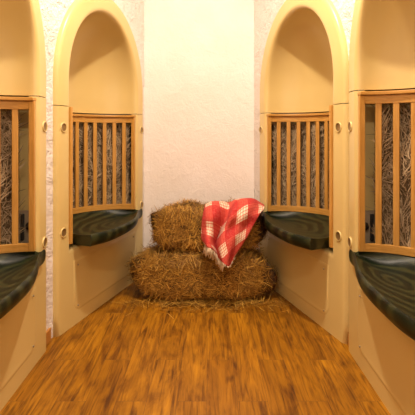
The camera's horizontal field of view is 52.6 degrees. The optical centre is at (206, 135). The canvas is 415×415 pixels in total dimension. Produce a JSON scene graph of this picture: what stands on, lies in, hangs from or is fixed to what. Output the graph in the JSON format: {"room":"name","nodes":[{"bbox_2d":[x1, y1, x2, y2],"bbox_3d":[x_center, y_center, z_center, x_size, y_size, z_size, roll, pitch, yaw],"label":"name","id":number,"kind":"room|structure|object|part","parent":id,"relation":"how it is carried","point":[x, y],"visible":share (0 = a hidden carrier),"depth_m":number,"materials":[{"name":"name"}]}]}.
{"room":"horse stable","nodes":[
{"label":"horse stable","id":0,"kind":"room"},
{"bbox_2d":[38,0,143,337],"bbox_3d":[-0.886,-0.400,1.020,0.288,3.200,5.433,0,0,4],"label":"wall","id":1,"kind":"structure","parent":0,"point":[53,12],"depth_m":2.48,"materials":[{"name":"paint"}]},
{"bbox_2d":[46,328,50,345],"bbox_3d":[-0.923,1.163,0.385,0.014,0.075,4.169,0,0,0],"label":"baseboard","id":2,"kind":"structure","parent":1,"relation":"attached to","point":[48,331],"depth_m":2.43,"materials":[{"name":"brown wood"}]},
{"bbox_2d":[0,282,390,414],"bbox_3d":[0.000,1.240,1.035,3.200,0.080,5.470,0,0,0],"label":"floor","id":3,"kind":"structure","parent":0,"point":[146,361],"depth_m":2.19,"materials":[{"name":"brown wood"}]},
{"bbox_2d":[0,0,47,410],"bbox_3d":[-1.163,0.085,1.777,0.818,2.230,1.200,0,0,0],"label":"booth","id":4,"kind":"object","parent":3,"relation":"on","point":[22,41],"visible":0.99,"depth_m":2.21,"materials":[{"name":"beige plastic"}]},
{"bbox_2d":[0,109,27,244],"bbox_3d":[-1.200,0.234,1.798,0.442,0.875,1.075,0,0,2],"label":"hay","id":5,"kind":"object","parent":4,"relation":"in","point":[5,120],"visible":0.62,"depth_m":2.25,"materials":[{"name":"plant"}]},
{"bbox_3d":[-1.111,-0.162,1.777,0.397,0.044,0.920,0,0,0],"label":"rail","id":6,"kind":"part","parent":4,"relation":"part of","materials":[{"name":"brown wood"}]},
{"bbox_3d":[-1.111,0.589,1.777,0.397,0.042,0.920,0,0,0],"label":"rail","id":7,"kind":"part","parent":4,"relation":"part of","materials":[{"name":"brown wood"}]},
{"bbox_3d":[-1.117,-0.195,1.777,0.411,0.019,0.948,0,0,0],"label":"cap rail","id":8,"kind":"part","parent":4,"relation":"part of","materials":[{"name":"brown wood"}]},
{"bbox_3d":[-0.900,0.952,1.777,0.007,0.327,0.870,0,0,0],"label":"access panel","id":9,"kind":"part","parent":4,"relation":"part of","materials":[{"name":"beige plastic"}]},
{"bbox_3d":[-1.022,0.654,1.803,0.537,0.086,0.955,0,0,0],"label":"seat","id":10,"kind":"part","parent":4,"relation":"part of","materials":[{"name":"green wood"}]},
{"bbox_2d":[18,210,28,242],"bbox_3d":[-0.989,0.500,2.293,0.092,0.180,0.046,0,0,0],"label":"outlet","id":11,"kind":"object","parent":4,"relation":"attached to","point":[24,218],"depth_m":2.30,"materials":[{"name":"grey plastic"}]},
{"bbox_3d":[-0.926,0.213,2.223,0.031,0.794,0.022,0,0,0],"label":"post","id":12,"kind":"part","parent":4,"relation":"part of","materials":[{"name":"brown wood"}]},
{"bbox_2d":[42,237,47,247],"bbox_3d":[-0.897,0.588,2.325,0.009,0.062,0.062,0,0,0],"label":"bolt","id":13,"kind":"object","parent":4,"relation":"on","point":[44,239],"depth_m":2.32,"materials":[{"name":"gold metal"}]},
{"bbox_2d":[42,121,47,131],"bbox_3d":[-0.897,-0.052,2.325,0.009,0.062,0.062,0,0,0],"label":"bolt","id":14,"kind":"object","parent":4,"relation":"on","point":[44,124],"depth_m":2.32,"materials":[{"name":"gold metal"}]},
{"bbox_2d":[53,0,142,336],"bbox_3d":[-0.947,0.085,3.138,0.868,2.230,1.200,0,0,17],"label":"booth","id":15,"kind":"object","parent":3,"relation":"on","point":[97,67],"visible":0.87,"depth_m":3.21,"materials":[{"name":"beige plastic"}]},
{"bbox_2d":[60,228,66,237],"bbox_3d":[-0.871,0.588,2.554,0.009,0.062,0.062,0,0,17],"label":"bolt","id":16,"kind":"object","parent":15,"relation":"on","point":[63,231],"depth_m":2.55,"materials":[{"name":"gold metal"}]},
{"bbox_2d":[60,122,66,131],"bbox_3d":[-0.871,-0.052,2.554,0.009,0.062,0.062,0,0,17],"label":"bolt","id":17,"kind":"object","parent":15,"relation":"on","point":[63,125],"depth_m":2.55,"materials":[{"name":"gold metal"}]},
{"bbox_3d":[-0.743,0.509,3.077,0.050,1.382,1.200,0,0,17],"label":"panel","id":18,"kind":"part","parent":15,"relation":"part of","materials":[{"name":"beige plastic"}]},
{"bbox_2d":[73,122,130,207],"bbox_3d":[-0.984,0.252,3.187,0.466,0.848,1.091,0,0,23],"label":"hay","id":19,"kind":"object","parent":15,"relation":"in","point":[90,127],"visible":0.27,"depth_m":3.52,"materials":[{"name":"plant"}]},
{"bbox_3d":[-0.920,-0.132,3.130,0.397,0.044,0.920,0,0,17],"label":"rail","id":20,"kind":"part","parent":15,"relation":"part of","materials":[{"name":"brown wood"}]},
{"bbox_3d":[-0.920,0.590,3.130,0.397,0.044,0.920,0,0,17],"label":"rail","id":21,"kind":"part","parent":15,"relation":"part of","materials":[{"name":"brown wood"}]},
{"bbox_3d":[-0.927,-0.165,3.132,0.411,0.019,0.948,0,0,17],"label":"cap rail","id":22,"kind":"part","parent":15,"relation":"part of","materials":[{"name":"brown wood"}]},
{"bbox_3d":[-0.719,0.952,3.070,0.007,0.327,0.870,0,0,17],"label":"access panel","id":23,"kind":"part","parent":15,"relation":"part of","materials":[{"name":"beige plastic"}]},
{"bbox_3d":[-0.805,0.654,3.122,0.587,0.086,0.955,0,0,17],"label":"seat","id":24,"kind":"part","parent":15,"relation":"part of","materials":[{"name":"green wood"}]},
{"bbox_3d":[-0.616,0.229,3.505,0.031,0.766,0.022,0,0,17],"label":"post","id":25,"kind":"part","parent":15,"relation":"part of","materials":[{"name":"brown wood"}]},
{"bbox_2d":[110,296,292,318],"bbox_3d":[-0.046,1.175,2.935,1.321,0.047,0.385,0,0,0],"label":"straw","id":26,"kind":"object","parent":3,"relation":"on","point":[261,298],"visible":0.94,"depth_m":2.98,"materials":[{"name":"plant"}]},
{"bbox_2d":[125,242,279,302],"bbox_3d":[-0.036,0.997,3.219,1.164,0.401,0.531,0,0,-2],"label":"hay bale","id":27,"kind":"object","parent":3,"relation":"on","point":[171,274],"visible":0.77,"depth_m":3.02,"materials":[{"name":"plant"}]},
{"bbox_2d":[147,198,270,252],"bbox_3d":[0.015,0.672,3.258,0.982,0.381,0.510,0,0,-5],"label":"hay bale","id":28,"kind":"object","parent":27,"relation":"on","point":[176,225],"visible":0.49,"depth_m":3.08,"materials":[{"name":"plant"}]},
{"bbox_2d":[201,198,264,271],"bbox_3d":[0.199,0.692,3.140,0.484,0.452,0.668,0,0,0],"label":"blanket","id":29,"kind":"object","parent":28,"relation":"on","point":[225,227],"visible":1,"depth_m":2.94,"materials":[{"name":"fabric"}]},
{"bbox_2d":[259,0,358,343],"bbox_3d":[0.841,0.085,3.054,0.868,2.230,1.200,0,0,-17],"label":"booth","id":30,"kind":"object","parent":3,"relation":"on","point":[305,67],"visible":0.82,"depth_m":3.15,"materials":[{"name":"beige plastic"}]},
{"bbox_3d":[0.506,0.227,3.417,0.031,0.771,0.022,0,0,-17],"label":"post","id":31,"kind":"part","parent":30,"relation":"part of","materials":[{"name":"brown wood"}]},
{"bbox_2d":[271,185,272,204],"bbox_3d":[0.543,0.500,3.503,0.088,0.180,0.069,0,0,0],"label":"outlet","id":32,"kind":"object","parent":30,"relation":"attached to","point":[271,185],"depth_m":3.51,"materials":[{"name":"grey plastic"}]},
{"bbox_3d":[0.699,0.654,3.036,0.587,0.086,0.955,0,0,-17],"label":"seat","id":33,"kind":"part","parent":30,"relation":"part of","materials":[{"name":"green wood"}]},
{"bbox_2d":[271,121,323,208],"bbox_3d":[0.878,0.249,3.102,0.467,0.862,1.091,0,0,-23],"label":"hay","id":34,"kind":"object","parent":30,"relation":"in","point":[283,125],"visible":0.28,"depth_m":3.44,"materials":[{"name":"plant"}]},
{"bbox_3d":[0.815,-0.137,3.045,0.397,0.044,0.920,0,0,-17],"label":"rail","id":35,"kind":"part","parent":30,"relation":"part of","materials":[{"name":"brown wood"}]},
{"bbox_3d":[0.822,-0.170,3.047,0.411,0.019,0.948,0,0,-17],"label":"cap rail","id":36,"kind":"part","parent":30,"relation":"part of","materials":[{"name":"brown wood"}]},
{"bbox_3d":[0.614,0.952,2.983,0.007,0.327,0.870,0,0,-17],"label":"access panel","id":37,"kind":"part","parent":30,"relation":"part of","materials":[{"name":"beige plastic"}]},
{"bbox_3d":[0.815,0.590,3.045,0.397,0.044,0.920,0,0,-17],"label":"rail","id":38,"kind":"part","parent":30,"relation":"part of","materials":[{"name":"brown wood"}]},
{"bbox_3d":[0.638,0.507,2.990,0.050,1.386,1.200,0,0,-17],"label":"panel","id":39,"kind":"part","parent":30,"relation":"part of","materials":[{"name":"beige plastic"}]},
{"bbox_2d":[335,231,341,240],"bbox_3d":[0.771,0.588,2.469,0.009,0.062,0.062,0,0,-17],"label":"bolt","id":40,"kind":"object","parent":30,"relation":"on","point":[338,234],"depth_m":2.47,"materials":[{"name":"gold metal"}]},
{"bbox_2d":[335,122,341,131],"bbox_3d":[0.771,-0.052,2.469,0.009,0.062,0.062,0,0,-17],"label":"bolt","id":41,"kind":"object","parent":30,"relation":"on","point":[338,125],"depth_m":2.47,"materials":[{"name":"gold metal"}]},
{"bbox_2d":[347,0,414,414],"bbox_3d":[1.062,0.085,1.775,0.804,2.230,1.200,0,0,0],"label":"booth","id":42,"kind":"object","parent":3,"relation":"on","point":[382,38],"visible":1,"depth_m":2.17,"materials":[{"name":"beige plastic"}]},
{"bbox_2d":[347,237,351,247],"bbox_3d":[0.789,0.588,2.323,0.009,0.062,0.062,0,0,0],"label":"bolt","id":43,"kind":"object","parent":42,"relation":"on","point":[349,241],"depth_m":2.32,"materials":[{"name":"gold metal"}]},
{"bbox_2d":[347,121,351,131],"bbox_3d":[0.789,-0.052,2.323,0.009,0.062,0.062,0,0,0],"label":"bolt","id":44,"kind":"object","parent":42,"relation":"on","point":[349,126],"depth_m":2.32,"materials":[{"name":"gold metal"}]},
{"bbox_3d":[0.818,0.198,2.221,0.031,0.824,0.022,0,0,0],"label":"post","id":45,"kind":"part","parent":42,"relation":"part of","materials":[{"name":"brown wood"}]},
{"bbox_2d":[365,210,374,242],"bbox_3d":[0.881,0.500,2.291,0.092,0.180,0.046,0,0,0],"label":"outlet","id":46,"kind":"object","parent":42,"relation":"attached to","point":[369,214],"depth_m":2.30,"materials":[{"name":"grey plastic"}]},
{"bbox_3d":[0.922,0.654,1.801,0.523,0.086,0.955,0,0,0],"label":"seat","id":47,"kind":"part","parent":42,"relation":"part of","materials":[{"name":"green wood"}]},
{"bbox_3d":[0.792,0.952,1.775,0.007,0.327,0.870,0,0,0],"label":"access panel","id":48,"kind":"part","parent":42,"relation":"part of","materials":[{"name":"beige plastic"}]},
{"bbox_3d":[1.010,-0.225,1.775,0.411,0.019,0.948,0,0,0],"label":"cap rail","id":49,"kind":"part","parent":42,"relation":"part of","materials":[{"name":"brown wood"}]},
{"bbox_2d":[365,103,410,246],"bbox_3d":[1.079,0.216,1.791,0.466,0.897,1.072,0,0,0],"label":"hay","id":50,"kind":"object","parent":42,"relation":"in","point":[405,114],"visible":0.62,"depth_m":2.22,"materials":[{"name":"plant"}]},
{"bbox_3d":[1.002,-0.192,1.775,0.397,0.044,0.920,0,0,0],"label":"rail","id":51,"kind":"part","parent":42,"relation":"part of","materials":[{"name":"brown wood"}]},
{"bbox_3d":[1.002,0.589,1.775,0.397,0.042,0.920,0,0,0],"label":"rail","id":52,"kind":"part","parent":42,"relation":"part of","materials":[{"name":"brown wood"}]},
{"bbox_2d":[144,0,253,249],"bbox_3d":[-0.070,-0.400,3.720,0.971,3.200,0.001,0,0,0],"label":"wall","id":53,"kind":"structure","parent":0,"point":[199,54],"depth_m":3.72,"materials":[{"name":"paint"}]},
{"bbox_2d":[254,0,356,249],"bbox_3d":[0.772,-0.400,1.022,0.307,3.200,5.435,0,0,-4],"label":"wall","id":54,"kind":"structure","parent":0,"point":[265,11],"depth_m":3.59,"materials":[{"name":"paint"}]}
]}

